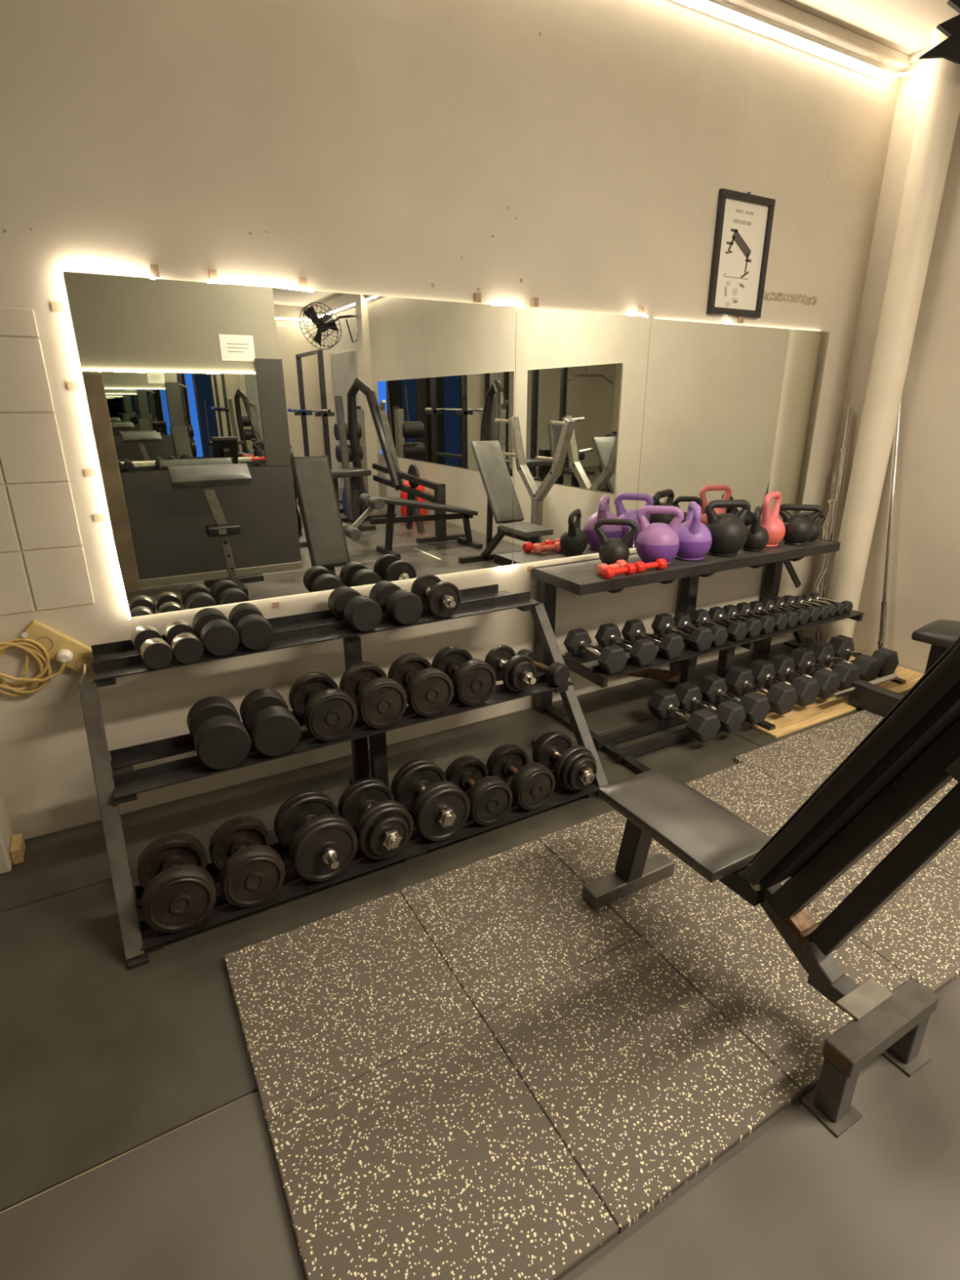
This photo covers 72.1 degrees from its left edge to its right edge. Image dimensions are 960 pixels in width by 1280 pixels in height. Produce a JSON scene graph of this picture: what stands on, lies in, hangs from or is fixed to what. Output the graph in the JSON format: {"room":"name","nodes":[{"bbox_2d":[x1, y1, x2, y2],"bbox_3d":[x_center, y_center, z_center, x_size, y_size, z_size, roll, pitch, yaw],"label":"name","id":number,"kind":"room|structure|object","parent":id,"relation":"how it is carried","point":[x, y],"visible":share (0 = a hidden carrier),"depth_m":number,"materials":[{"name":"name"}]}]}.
{"room":"gym","nodes":[
{"label":"gym","id":0,"kind":"room"},
{"bbox_2d":[0,0,901,839],"bbox_3d":[-0.993,-0.770,2.149,7.130,3.100,0.126,-11,22,-28],"label":"wall","id":1,"kind":"structure","parent":0,"point":[571,155],"depth_m":2.26,"materials":[{"name":"paint"}]},
{"bbox_2d":[0,786,13,874],"bbox_3d":[-1.610,0.256,1.962,0.175,1.000,0.183,-11,22,-28],"label":"trim","id":2,"kind":"structure","parent":1,"relation":"attached to","point":[6,833],"depth_m":2.10,"materials":[{"name":"paint"}]},
{"bbox_2d":[0,632,51,696],"bbox_3d":[-1.461,0.077,2.072,0.192,0.214,0.045,-11,22,-28],"label":"cable coil","id":3,"kind":"object","parent":1,"relation":"hanging from","point":[43,661],"visible":0.96,"depth_m":2.08,"materials":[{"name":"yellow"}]},
{"bbox_2d":[17,619,93,677],"bbox_3d":[-1.344,0.030,2.130,0.227,0.215,0.036,-11,22,-28],"label":"board","id":4,"kind":"object","parent":1,"relation":"attached to","point":[53,640],"visible":0.83,"depth_m":2.11,"materials":[{"name":"beige wood"}]},
{"bbox_2d":[0,648,72,682],"bbox_3d":[-1.513,0.074,2.002,0.474,0.172,0.036,-11,22,-28],"label":"plug","id":5,"kind":"object","parent":4,"relation":"attached to","point":[64,656],"visible":1,"depth_m":2.10,"materials":[{"name":"beige plastic"}]},
{"bbox_2d":[34,636,53,652],"bbox_3d":[-1.377,0.013,2.086,0.052,0.052,0.007,-11,22,-28],"label":"socket","id":6,"kind":"object","parent":4,"relation":"attached to","point":[47,642],"depth_m":2.09,"materials":[{"name":"beige plastic"}]},
{"bbox_2d":[77,663,86,697],"bbox_3d":[-1.289,0.134,2.150,0.024,0.104,0.048,8,21,21],"label":"cord","id":7,"kind":"object","parent":4,"relation":"hanging from","point":[84,664],"visible":0.57,"depth_m":2.14,"materials":[{"name":"beige plastic"}]},
{"bbox_2d":[75,656,93,671],"bbox_3d":[-1.293,0.078,2.160,0.052,0.052,0.007,-11,22,-28],"label":"socket","id":8,"kind":"object","parent":4,"relation":"attached to","point":[80,660],"depth_m":2.16,"materials":[{"name":"beige plastic"}]},
{"bbox_2d":[62,271,515,617],"bbox_3d":[-0.519,-0.685,2.384,1.509,1.020,0.019,-11,22,-28],"label":"wall mirror","id":9,"kind":"object","parent":1,"relation":"attached to","point":[252,443],"visible":0.96,"depth_m":2.29,"materials":[{"name":"silver metal"}]},
{"bbox_2d":[50,261,743,619],"bbox_3d":[0.287,-0.837,2.811,3.448,1.103,0.028,-11,22,-28],"label":"led strip","id":10,"kind":"object","parent":1,"relation":"attached to","point":[55,306],"visible":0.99,"depth_m":2.04,"materials":[{"name":"plastic"}]},
{"bbox_2d":[512,306,651,564],"bbox_3d":[0.441,-0.872,2.896,0.696,1.020,0.019,-11,22,-28],"label":"wall mirror","id":11,"kind":"object","parent":1,"relation":"attached to","point":[580,377],"visible":1,"depth_m":2.86,"materials":[{"name":"silver metal"}]},
{"bbox_2d":[633,318,830,547],"bbox_3d":[1.288,-1.034,3.350,1.250,1.014,0.019,-11,22,-28],"label":"wall mirror","id":12,"kind":"object","parent":1,"relation":"attached to","point":[731,411],"visible":0.89,"depth_m":3.28,"materials":[{"name":"silver metal"}]},
{"bbox_2d":[706,187,775,318],"bbox_3d":[1.200,-1.766,3.033,0.348,0.502,0.021,-11,22,-28],"label":"framed poster","id":13,"kind":"object","parent":1,"relation":"attached to","point":[744,221],"visible":1,"depth_m":3.03,"materials":[{"name":"grey paper"}]},
{"bbox_2d":[725,228,751,278],"bbox_3d":[1.187,-1.769,3.027,0.176,0.194,0.001,-11,22,-28],"label":"picture","id":14,"kind":"object","parent":13,"relation":"on","point":[738,241],"depth_m":3.02,"materials":[{"name":"grey paper"}]},
{"bbox_2d":[763,291,817,305],"bbox_3d":[1.544,-1.698,3.278,0.400,0.045,0.009,-11,22,-28],"label":"scar","id":15,"kind":"object","parent":1,"relation":"attached to","point":[779,296],"visible":1,"depth_m":3.27,"materials":[{"name":"paint"}]},
{"bbox_2d":[685,0,927,79],"bbox_3d":[0.723,-2.309,2.000,3.496,0.078,0.913,-11,22,-28],"label":"led strip","id":16,"kind":"object","parent":1,"relation":"attached to","point":[704,3],"visible":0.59,"depth_m":2.83,"materials":[{"name":"white plastic"}]},
{"bbox_2d":[725,0,911,71],"bbox_3d":[-0.957,-2.184,1.567,6.930,0.045,0.045,-11,22,-28],"label":"ceiling light","id":17,"kind":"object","parent":1,"relation":"attached to","point":[780,11],"depth_m":2.87,"materials":[{"name":"paint"}]},
{"bbox_2d":[779,0,959,55],"bbox_3d":[1.531,-0.787,-2.583,7.130,0.120,10.318,-11,22,-28],"label":"ceiling","id":18,"kind":"structure","parent":0,"point":[907,27],"depth_m":2.82,"materials":[{"name":"paint"}]},
{"bbox_2d":[917,0,959,64],"bbox_3d":[2.035,-2.477,2.665,0.446,0.249,0.024,3,20,9],"label":"drape","id":19,"kind":"object","parent":18,"relation":"hanging from","point":[948,49],"visible":1,"depth_m":2.69,"materials":[{"name":"black fabric"}]},
{"bbox_2d":[803,58,959,673],"bbox_3d":[4.625,0.146,-0.443,0.120,3.100,10.218,-11,22,-28],"label":"wall","id":20,"kind":"structure","parent":0,"point":[924,586],"depth_m":3.41,"materials":[{"name":"paint"}]},
{"bbox_2d":[820,28,959,643],"bbox_3d":[2.097,-1.314,3.417,0.170,2.950,0.178,-11,22,-28],"label":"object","id":21,"kind":"object","parent":20,"relation":"attached to","point":[939,109],"visible":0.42,"depth_m":3.26,"materials":[{"name":"white paint"}]},
{"bbox_2d":[908,46,929,63],"bbox_3d":[2.914,-2.258,1.722,0.030,0.030,3.483,-11,22,-28],"label":"trim","id":22,"kind":"structure","parent":20,"relation":"attached to","point":[913,58],"depth_m":3.11,"materials":[{"name":"paint"}]},
{"bbox_3d":[1.539,2.122,-1.538,7.130,0.138,10.318,-11,22,-28],"label":"floor","id":23,"kind":"structure","parent":0,"visible":0},
{"bbox_2d":[0,681,654,912],"bbox_3d":[-0.708,0.594,2.511,3.695,0.012,0.368,-11,22,-28],"label":"rubber mat","id":24,"kind":"object","parent":23,"relation":"on","point":[57,863],"visible":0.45,"depth_m":2.49,"materials":[{"name":"black rubber"}]},
{"bbox_2d":[9,833,25,865],"bbox_3d":[-1.516,0.685,2.164,0.028,0.055,0.100,-11,22,-28],"label":"timber offcut","id":25,"kind":"object","parent":24,"relation":"on","point":[17,849],"visible":1,"depth_m":2.14,"materials":[{"name":"brown wood"}]},
{"bbox_2d":[532,537,906,774],"bbox_3d":[1.232,-0.043,3.209,1.865,0.704,0.741,-11,22,-28],"label":"rack","id":26,"kind":"object","parent":24,"relation":"on","point":[580,578],"visible":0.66,"depth_m":3.03,"materials":[{"name":"black metal"}]},
{"bbox_2d":[563,628,627,675],"bbox_3d":[0.500,0.046,2.882,0.126,0.111,0.309,-10,22,-26],"label":"dumbbell","id":27,"kind":"object","parent":26,"relation":"on","point":[611,660],"visible":1,"depth_m":2.80,"materials":[{"name":"rubber"}]},
{"bbox_2d":[595,559,626,575],"bbox_3d":[0.574,-0.316,2.873,0.159,0.048,0.048,-15,24,-35],"label":"dumbbell","id":28,"kind":"object","parent":26,"relation":"on","point":[619,563],"visible":0.55,"depth_m":2.86,"materials":[{"name":"red plastic"}]},
{"bbox_2d":[594,518,637,564],"bbox_3d":[0.604,-0.435,2.958,0.137,0.215,0.150,-15,24,-35],"label":"kettlebell","id":29,"kind":"object","parent":26,"relation":"on","point":[611,550],"visible":0.88,"depth_m":2.92,"materials":[{"name":"black metal"}]},
{"bbox_2d":[601,563,636,578],"bbox_3d":[0.593,-0.294,2.813,0.167,0.048,0.048,-12,23,-30],"label":"dumbbell","id":30,"kind":"object","parent":26,"relation":"on","point":[608,572],"visible":1,"depth_m":2.80,"materials":[{"name":"red plastic"}]},
{"bbox_2d":[595,622,657,666],"bbox_3d":[0.652,0.018,2.963,0.123,0.107,0.305,-10,22,-26],"label":"dumbbell","id":31,"kind":"object","parent":26,"relation":"on","point":[642,652],"visible":0.94,"depth_m":2.91,"materials":[{"name":"rubber"}]},
{"bbox_2d":[634,558,666,573],"bbox_3d":[0.748,-0.327,2.903,0.163,0.048,0.048,-10,22,-25],"label":"dumbbell","id":32,"kind":"object","parent":26,"relation":"on","point":[660,563],"visible":0.93,"depth_m":2.89,"materials":[{"name":"red plastic"}]},
{"bbox_2d":[621,618,684,659],"bbox_3d":[0.792,-0.007,3.038,0.119,0.104,0.300,-12,23,-29],"label":"dumbbell","id":33,"kind":"object","parent":26,"relation":"on","point":[671,646],"visible":0.96,"depth_m":2.99,"materials":[{"name":"rubber"}]},
{"bbox_2d":[635,505,684,564],"bbox_3d":[0.813,-0.480,3.013,0.195,0.262,0.195,-5,20,-13],"label":"kettlebell","id":34,"kind":"object","parent":26,"relation":"on","point":[655,540],"visible":0.91,"depth_m":2.96,"materials":[{"name":"purple plastic"}]},
{"bbox_2d":[651,613,714,652],"bbox_3d":[0.955,-0.039,3.126,0.119,0.104,0.300,-11,23,-28],"label":"dumbbell","id":35,"kind":"object","parent":26,"relation":"on","point":[701,638],"visible":0.99,"depth_m":3.08,"materials":[{"name":"rubber"}]},
{"bbox_2d":[647,688,720,742],"bbox_3d":[0.890,0.327,2.900,0.134,0.118,0.327,-10,22,-26],"label":"dumbbell","id":36,"kind":"object","parent":26,"relation":"on","point":[703,725],"visible":1,"depth_m":2.82,"materials":[{"name":"rubber"}]},
{"bbox_2d":[536,538,835,584],"bbox_3d":[1.067,-0.413,3.219,1.705,0.006,0.333,-11,22,-28],"label":"shelf","id":37,"kind":"object","parent":26,"relation":"attached to","point":[579,572],"depth_m":3.02,"materials":[{"name":"black metal"}]},
{"bbox_2d":[675,501,711,560],"bbox_3d":[0.996,-0.512,3.100,0.188,0.262,0.188,-14,24,-34],"label":"kettlebell","id":38,"kind":"object","parent":26,"relation":"on","point":[695,537],"visible":0.94,"depth_m":3.04,"materials":[{"name":"purple plastic"}]},
{"bbox_2d":[673,612,728,647],"bbox_3d":[1.054,-0.052,3.181,0.103,0.090,0.282,-11,22,-28],"label":"dumbbell","id":39,"kind":"object","parent":26,"relation":"on","point":[682,620],"visible":0.6,"depth_m":3.09,"materials":[{"name":"rubber"}]},
{"bbox_2d":[673,681,746,733],"bbox_3d":[1.024,0.300,2.974,0.134,0.118,0.327,-12,23,-29],"label":"dumbbell","id":40,"kind":"object","parent":26,"relation":"on","point":[731,715],"visible":0.88,"depth_m":2.89,"materials":[{"name":"rubber"}]},
{"bbox_2d":[690,608,747,642],"bbox_3d":[1.170,-0.074,3.243,0.102,0.090,0.282,-12,23,-29],"label":"dumbbell","id":41,"kind":"object","parent":26,"relation":"on","point":[737,631],"visible":0.86,"depth_m":3.19,"materials":[{"name":"rubber"}]},
{"bbox_2d":[704,499,751,556],"bbox_3d":[1.187,-0.545,3.190,0.208,0.262,0.208,-15,25,-36],"label":"kettlebell","id":42,"kind":"object","parent":26,"relation":"on","point":[729,532],"visible":0.89,"depth_m":3.13,"materials":[{"name":"black metal"}]},
{"bbox_2d":[697,673,770,724],"bbox_3d":[1.166,0.270,3.053,0.138,0.121,0.327,-11,22,-27],"label":"dumbbell","id":43,"kind":"object","parent":26,"relation":"on","point":[713,687],"visible":0.88,"depth_m":3.02,"materials":[{"name":"rubber"}]},
{"bbox_2d":[708,606,762,638],"bbox_3d":[1.266,-0.091,3.294,0.098,0.087,0.277,-11,22,-27],"label":"dumbbell","id":44,"kind":"object","parent":26,"relation":"on","point":[753,625],"visible":0.73,"depth_m":3.27,"materials":[{"name":"rubber"}]},
{"bbox_2d":[723,604,775,634],"bbox_3d":[1.352,-0.107,3.341,0.094,0.083,0.272,-12,23,-29],"label":"dumbbell","id":45,"kind":"object","parent":26,"relation":"on","point":[767,622],"visible":0.66,"depth_m":3.31,"materials":[{"name":"rubber"}]},
{"bbox_2d":[742,506,768,551],"bbox_3d":[1.368,-0.553,3.279,0.135,0.215,0.135,-5,20,-13],"label":"kettlebell","id":46,"kind":"object","parent":26,"relation":"on","point":[757,538],"visible":0.86,"depth_m":3.24,"materials":[{"name":"black metal"}]},
{"bbox_2d":[724,665,797,715],"bbox_3d":[1.329,0.235,3.143,0.143,0.125,0.327,-11,22,-27],"label":"dumbbell","id":47,"kind":"object","parent":26,"relation":"on","point":[782,697],"visible":0.93,"depth_m":3.10,"materials":[{"name":"rubber"}]},
{"bbox_2d":[736,601,788,631],"bbox_3d":[1.439,-0.123,3.388,0.092,0.081,0.270,-12,23,-29],"label":"dumbbell","id":48,"kind":"object","parent":26,"relation":"on","point":[781,620],"visible":0.68,"depth_m":3.36,"materials":[{"name":"rubber"}]},
{"bbox_2d":[760,491,785,546],"bbox_3d":[1.485,-0.620,3.380,0.164,0.272,0.164,-1,20,-3],"label":"kettlebell","id":49,"kind":"object","parent":26,"relation":"on","point":[771,521],"visible":0.63,"depth_m":3.33,"materials":[{"name":"red plastic"}]},
{"bbox_2d":[749,600,799,627],"bbox_3d":[1.519,-0.136,3.432,0.086,0.076,0.263,-11,22,-27],"label":"dumbbell","id":50,"kind":"object","parent":26,"relation":"on","point":[756,606],"visible":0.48,"depth_m":3.42,"materials":[{"name":"rubber"}]},
{"bbox_2d":[748,658,819,706],"bbox_3d":[1.471,0.206,3.222,0.142,0.125,0.327,-11,23,-28],"label":"dumbbell","id":51,"kind":"object","parent":26,"relation":"on","point":[807,690],"visible":0.73,"depth_m":3.13,"materials":[{"name":"rubber"}]},
{"bbox_2d":[760,598,809,625],"bbox_3d":[1.597,-0.150,3.473,0.085,0.074,0.261,-11,22,-27],"label":"dumbbell","id":52,"kind":"object","parent":26,"relation":"on","point":[803,615],"visible":0.56,"depth_m":3.45,"materials":[{"name":"rubber"}]},
{"bbox_2d":[771,596,820,622],"bbox_3d":[1.673,-0.165,3.514,0.085,0.074,0.261,-11,22,-27],"label":"dumbbell","id":53,"kind":"object","parent":26,"relation":"on","point":[814,611],"visible":0.64,"depth_m":3.49,"materials":[{"name":"rubber"}]},
{"bbox_2d":[778,503,823,545],"bbox_3d":[1.651,-0.601,3.426,0.161,0.205,0.171,-10,22,-25],"label":"kettlebell","id":54,"kind":"object","parent":26,"relation":"on","point":[799,529],"visible":0.92,"depth_m":3.38,"materials":[{"name":"black metal"}]},
{"bbox_2d":[768,653,839,699],"bbox_3d":[1.609,0.178,3.299,0.142,0.125,0.327,-12,23,-29],"label":"dumbbell","id":55,"kind":"object","parent":26,"relation":"on","point":[828,682],"visible":0.68,"depth_m":3.21,"materials":[{"name":"rubber"}]},
{"bbox_2d":[782,595,830,619],"bbox_3d":[1.748,-0.178,3.555,0.080,0.071,0.256,-11,22,-27],"label":"dumbbell","id":56,"kind":"object","parent":26,"relation":"on","point":[824,610],"visible":0.56,"depth_m":3.53,"materials":[{"name":"rubber"}]},
{"bbox_2d":[799,511,826,541],"bbox_3d":[1.762,-0.607,3.522,0.112,0.150,0.112,-14,24,-35],"label":"kettlebell","id":57,"kind":"object","parent":26,"relation":"on","point":[817,529],"visible":0.36,"depth_m":3.49,"materials":[{"name":"black metal"}]},
{"bbox_2d":[794,595,836,617],"bbox_3d":[1.814,-0.185,3.592,0.067,0.059,0.240,-11,23,-28],"label":"dumbbell","id":58,"kind":"object","parent":26,"relation":"on","point":[833,608],"visible":0.38,"depth_m":3.57,"materials":[{"name":"rubber"}]},
{"bbox_2d":[800,593,844,614],"bbox_3d":[1.877,-0.197,3.625,0.067,0.059,0.240,-11,22,-27],"label":"dumbbell","id":59,"kind":"object","parent":26,"relation":"on","point":[840,606],"visible":0.56,"depth_m":3.60,"materials":[{"name":"rubber"}]},
{"bbox_2d":[789,646,860,690],"bbox_3d":[1.751,0.148,3.377,0.147,0.128,0.327,-11,22,-27],"label":"dumbbell","id":60,"kind":"object","parent":26,"relation":"on","point":[804,659],"visible":0.63,"depth_m":3.37,"materials":[{"name":"rubber"}]},
{"bbox_2d":[808,591,853,613],"bbox_3d":[1.938,-0.209,3.658,0.067,0.059,0.240,-11,22,-27],"label":"dumbbell","id":61,"kind":"object","parent":26,"relation":"on","point":[848,605],"visible":0.48,"depth_m":3.63,"materials":[{"name":"rubber"}]},
{"bbox_2d":[808,640,879,681],"bbox_3d":[1.895,0.117,3.457,0.150,0.132,0.327,-12,23,-29],"label":"dumbbell","id":62,"kind":"object","parent":26,"relation":"on","point":[868,666],"visible":0.61,"depth_m":3.42,"materials":[{"name":"rubber"}]},
{"bbox_2d":[828,635,898,677],"bbox_3d":[2.043,0.085,3.539,0.154,0.135,0.327,-11,22,-28],"label":"dumbbell","id":63,"kind":"object","parent":26,"relation":"on","point":[843,646],"visible":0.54,"depth_m":3.50,"materials":[{"name":"rubber"}]},
{"bbox_2d":[0,716,760,1212],"bbox_3d":[-0.388,0.783,1.982,3.695,0.012,0.915,-11,22,-28],"label":"rubber mat","id":64,"kind":"object","parent":23,"relation":"on","point":[101,1059],"visible":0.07,"depth_m":1.63,"materials":[{"name":"black rubber"}]},
{"bbox_2d":[78,583,608,969],"bbox_3d":[-0.391,0.308,2.299,1.645,0.678,0.730,-11,22,-28],"label":"dumbbell rack","id":65,"kind":"object","parent":64,"relation":"on","point":[116,780],"visible":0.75,"depth_m":2.10,"materials":[{"name":"black metal"}]},
{"bbox_2d":[130,624,173,669],"bbox_3d":[-1.032,0.020,2.073,0.086,0.086,0.213,-14,24,-33],"label":"dumbbell","id":66,"kind":"object","parent":65,"relation":"on","point":[155,652],"visible":1,"depth_m":2.00,"materials":[{"name":"black rubber"}]},
{"bbox_2d":[137,832,216,933],"bbox_3d":[-0.861,0.682,1.870,0.184,0.184,0.225,-11,22,-28],"label":"dumbbell","id":67,"kind":"object","parent":65,"relation":"on","point":[179,893],"visible":1,"depth_m":1.80,"materials":[{"name":"brown metal"}]},
{"bbox_2d":[164,619,203,663],"bbox_3d":[-0.951,0.003,2.116,0.088,0.088,0.213,-12,23,-29],"label":"dumbbell","id":68,"kind":"object","parent":65,"relation":"on","point":[186,646],"visible":1,"depth_m":2.04,"materials":[{"name":"black rubber"}]},
{"bbox_2d":[192,607,239,657],"bbox_3d":[-0.869,-0.028,2.168,0.110,0.110,0.215,-12,23,-29],"label":"dumbbell","id":69,"kind":"object","parent":65,"relation":"on","point":[219,637],"visible":1,"depth_m":2.09,"materials":[{"name":"black rubber"}]},
{"bbox_2d":[186,696,250,770],"bbox_3d":[-0.804,0.282,2.026,0.152,0.152,0.225,-11,22,-28],"label":"dumbbell","id":70,"kind":"object","parent":65,"relation":"on","point":[221,741],"visible":1,"depth_m":1.95,"materials":[{"name":"black rubber"}]},
{"bbox_2d":[208,816,284,906],"bbox_3d":[-0.694,0.653,1.960,0.176,0.176,0.225,-12,23,-29],"label":"dumbbell","id":71,"kind":"object","parent":65,"relation":"on","point":[252,872],"visible":1,"depth_m":1.90,"materials":[{"name":"brown metal"}]},
{"bbox_2d":[228,602,274,650],"bbox_3d":[-0.771,-0.047,2.220,0.110,0.110,0.215,-11,22,-27],"label":"dumbbell","id":72,"kind":"object","parent":65,"relation":"on","point":[255,633],"visible":0.98,"depth_m":2.14,"materials":[{"name":"black rubber"}]},
{"bbox_2d":[240,688,301,757],"bbox_3d":[-0.669,0.259,2.099,0.146,0.146,0.225,-11,22,-27],"label":"dumbbell","id":73,"kind":"object","parent":65,"relation":"on","point":[274,731],"visible":1,"depth_m":2.02,"materials":[{"name":"black rubber"}]},
{"bbox_2d":[273,790,357,882],"bbox_3d":[-0.513,0.605,2.054,0.202,0.202,0.345,-12,23,-30],"label":"dumbbell","id":74,"kind":"object","parent":65,"relation":"on","point":[320,843],"visible":1,"depth_m":1.99,"materials":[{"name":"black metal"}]},
{"bbox_2d":[288,671,357,741],"bbox_3d":[-0.521,0.216,2.184,0.168,0.168,0.222,-12,23,-29],"label":"dumbbell","id":75,"kind":"object","parent":65,"relation":"on","point":[329,713],"visible":1,"depth_m":2.11,"materials":[{"name":"rubber"}]},
{"bbox_2d":[328,586,382,632],"bbox_3d":[-0.455,-0.114,2.389,0.120,0.120,0.225,-13,23,-31],"label":"dumbbell","id":76,"kind":"object","parent":65,"relation":"on","point":[363,614],"visible":1,"depth_m":2.31,"materials":[{"name":"black rubber"}]},
{"bbox_2d":[339,661,407,728],"bbox_3d":[-0.368,0.186,2.265,0.170,0.170,0.222,-11,23,-28],"label":"dumbbell","id":77,"kind":"object","parent":65,"relation":"on","point":[380,701],"visible":0.96,"depth_m":2.19,"materials":[{"name":"black rubber"}]},
{"bbox_2d":[337,777,413,860],"bbox_3d":[-0.342,0.579,2.148,0.188,0.188,0.315,-12,23,-29],"label":"dumbbell","id":78,"kind":"object","parent":65,"relation":"on","point":[382,825],"visible":0.99,"depth_m":2.07,"materials":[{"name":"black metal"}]},
{"bbox_2d":[368,580,422,625],"bbox_3d":[-0.316,-0.141,2.463,0.120,0.120,0.225,-12,23,-30],"label":"dumbbell","id":79,"kind":"object","parent":65,"relation":"on","point":[403,606],"visible":0.94,"depth_m":2.38,"materials":[{"name":"black rubber"}]},
{"bbox_2d":[387,653,453,716],"bbox_3d":[-0.214,0.157,2.348,0.168,0.168,0.222,-11,22,-27],"label":"dumbbell","id":80,"kind":"object","parent":65,"relation":"on","point":[428,690],"visible":0.95,"depth_m":2.27,"materials":[{"name":"black rubber"}]},
{"bbox_2d":[391,758,470,841],"bbox_3d":[-0.171,0.539,2.247,0.194,0.194,0.295,-11,22,-28],"label":"dumbbell","id":81,"kind":"object","parent":65,"relation":"on","point":[438,808],"visible":0.99,"depth_m":2.17,"materials":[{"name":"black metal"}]},
{"bbox_2d":[410,573,461,617],"bbox_3d":[-0.170,-0.170,2.521,0.136,0.136,0.275,-12,23,-29],"label":"dumbbell","id":82,"kind":"object","parent":65,"relation":"on","point":[442,599],"visible":0.98,"depth_m":2.46,"materials":[{"name":"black metal"}]},
{"bbox_2d":[431,644,496,706],"bbox_3d":[-0.062,0.128,2.429,0.166,0.166,0.222,-11,22,-28],"label":"dumbbell","id":83,"kind":"object","parent":65,"relation":"on","point":[473,680],"visible":0.88,"depth_m":2.35,"materials":[{"name":"rubber"}]},
{"bbox_2d":[444,755,512,825],"bbox_3d":[-0.010,0.525,2.325,0.166,0.166,0.225,-11,22,-28],"label":"dumbbell","id":84,"kind":"object","parent":65,"relation":"on","point":[490,797],"visible":0.91,"depth_m":2.26,"materials":[{"name":"metal"}]},
{"bbox_2d":[484,644,536,692],"bbox_3d":[0.113,0.107,2.519,0.144,0.144,0.300,-12,23,-30],"label":"dumbbell","id":85,"kind":"object","parent":65,"relation":"on","point":[517,673],"visible":0.94,"depth_m":2.45,"materials":[{"name":"black metal"}]},
{"bbox_2d":[485,743,555,809],"bbox_3d":[0.145,0.495,2.408,0.166,0.166,0.225,-12,23,-29],"label":"dumbbell","id":86,"kind":"object","parent":65,"relation":"on","point":[532,784],"visible":0.92,"depth_m":2.34,"materials":[{"name":"metal"}]},
{"bbox_2d":[515,648,569,686],"bbox_3d":[0.241,0.108,2.599,0.088,0.088,0.235,-15,25,-36],"label":"dumbbell","id":87,"kind":"object","parent":65,"relation":"on","point":[557,674],"visible":0.68,"depth_m":2.52,"materials":[{"name":"black rubber"}]},
{"bbox_2d":[532,731,596,790],"bbox_3d":[0.319,0.457,2.504,0.172,0.172,0.303,-12,23,-29],"label":"dumbbell","id":88,"kind":"object","parent":65,"relation":"on","point":[575,767],"visible":0.98,"depth_m":2.42,"materials":[{"name":"black metal"}]},
{"bbox_2d":[0,975,959,1279],"bbox_3d":[0.086,1.064,1.196,3.695,0.013,0.995,-11,22,-28],"label":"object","id":89,"kind":"structure","parent":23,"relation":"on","point":[204,1198],"depth_m":1.22,"materials":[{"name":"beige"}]},
{"bbox_2d":[223,709,959,1279],"bbox_3d":[0.868,0.730,2.071,3.026,0.020,1.042,-11,22,-28],"label":"rubber mat","id":90,"kind":"object","parent":89,"relation":"on","point":[438,1161],"depth_m":1.54,"materials":[{"name":"rubber"}]},
{"bbox_2d":[582,636,959,1137],"bbox_3d":[0.672,0.365,1.523,0.346,1.079,0.874,-12,23,-31],"label":"bench","id":91,"kind":"object","parent":89,"relation":"on","point":[913,752],"visible":1,"depth_m":1.37,"materials":[{"name":"black leather"}]},
{"bbox_2d":[632,636,813,692],"bbox_3d":[1.522,0.159,3.702,1.425,0.012,0.368,-11,22,-28],"label":"rubber mat","id":92,"kind":"object","parent":23,"relation":"on","point":[744,660],"visible":0.18,"depth_m":3.76,"materials":[{"name":"black rubber"}]},
{"bbox_2d":[813,470,838,642],"bbox_3d":[2.001,-0.449,3.846,0.067,1.034,0.233,4,20,12],"label":"bar","id":93,"kind":"object","parent":92,"relation":"on","point":[835,473],"visible":0.68,"depth_m":3.81,"materials":[{"name":"silver metal"}]},
{"bbox_2d":[820,406,853,631],"bbox_3d":[2.033,-0.615,3.803,0.044,1.373,0.177,3,20,9],"label":"barbell","id":94,"kind":"object","parent":92,"relation":"on","point":[844,451],"visible":0.73,"depth_m":3.73,"materials":[{"name":"silver metal"}]},
{"bbox_2d":[697,690,908,746],"bbox_3d":[1.842,0.348,3.173,1.425,0.012,0.915,-11,22,-28],"label":"rubber mat","id":95,"kind":"object","parent":23,"relation":"on","point":[754,735],"visible":0.02,"depth_m":2.96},
{"bbox_2d":[722,655,924,738],"bbox_3d":[1.751,0.248,3.413,1.300,0.014,0.488,-11,22,-28],"label":"wooden platform","id":96,"kind":"object","parent":95,"relation":"on","point":[800,717],"visible":0.34,"depth_m":3.15,"materials":[{"name":"brown wood"}]},
{"bbox_2d":[876,392,902,649],"bbox_3d":[2.203,-0.678,3.539,0.044,1.644,0.292,-5,20,-14],"label":"barbell","id":97,"kind":"object","parent":96,"relation":"on","point":[881,642],"visible":0.61,"depth_m":3.55,"materials":[{"name":"silver metal"}]},
{"bbox_3d":[2.280,0.358,3.095,0.503,0.020,0.543,-11,22,-28],"label":"tile","id":98,"kind":"structure","parent":95,"relation":"on","visible":0},
{"bbox_2d":[830,619,959,716],"bbox_3d":[2.019,0.152,2.985,0.600,0.442,0.507,-11,22,-28],"label":"weight bench","id":99,"kind":"object","parent":98,"relation":"on","point":[941,634],"visible":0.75,"depth_m":3.04,"materials":[{"name":"metal"}]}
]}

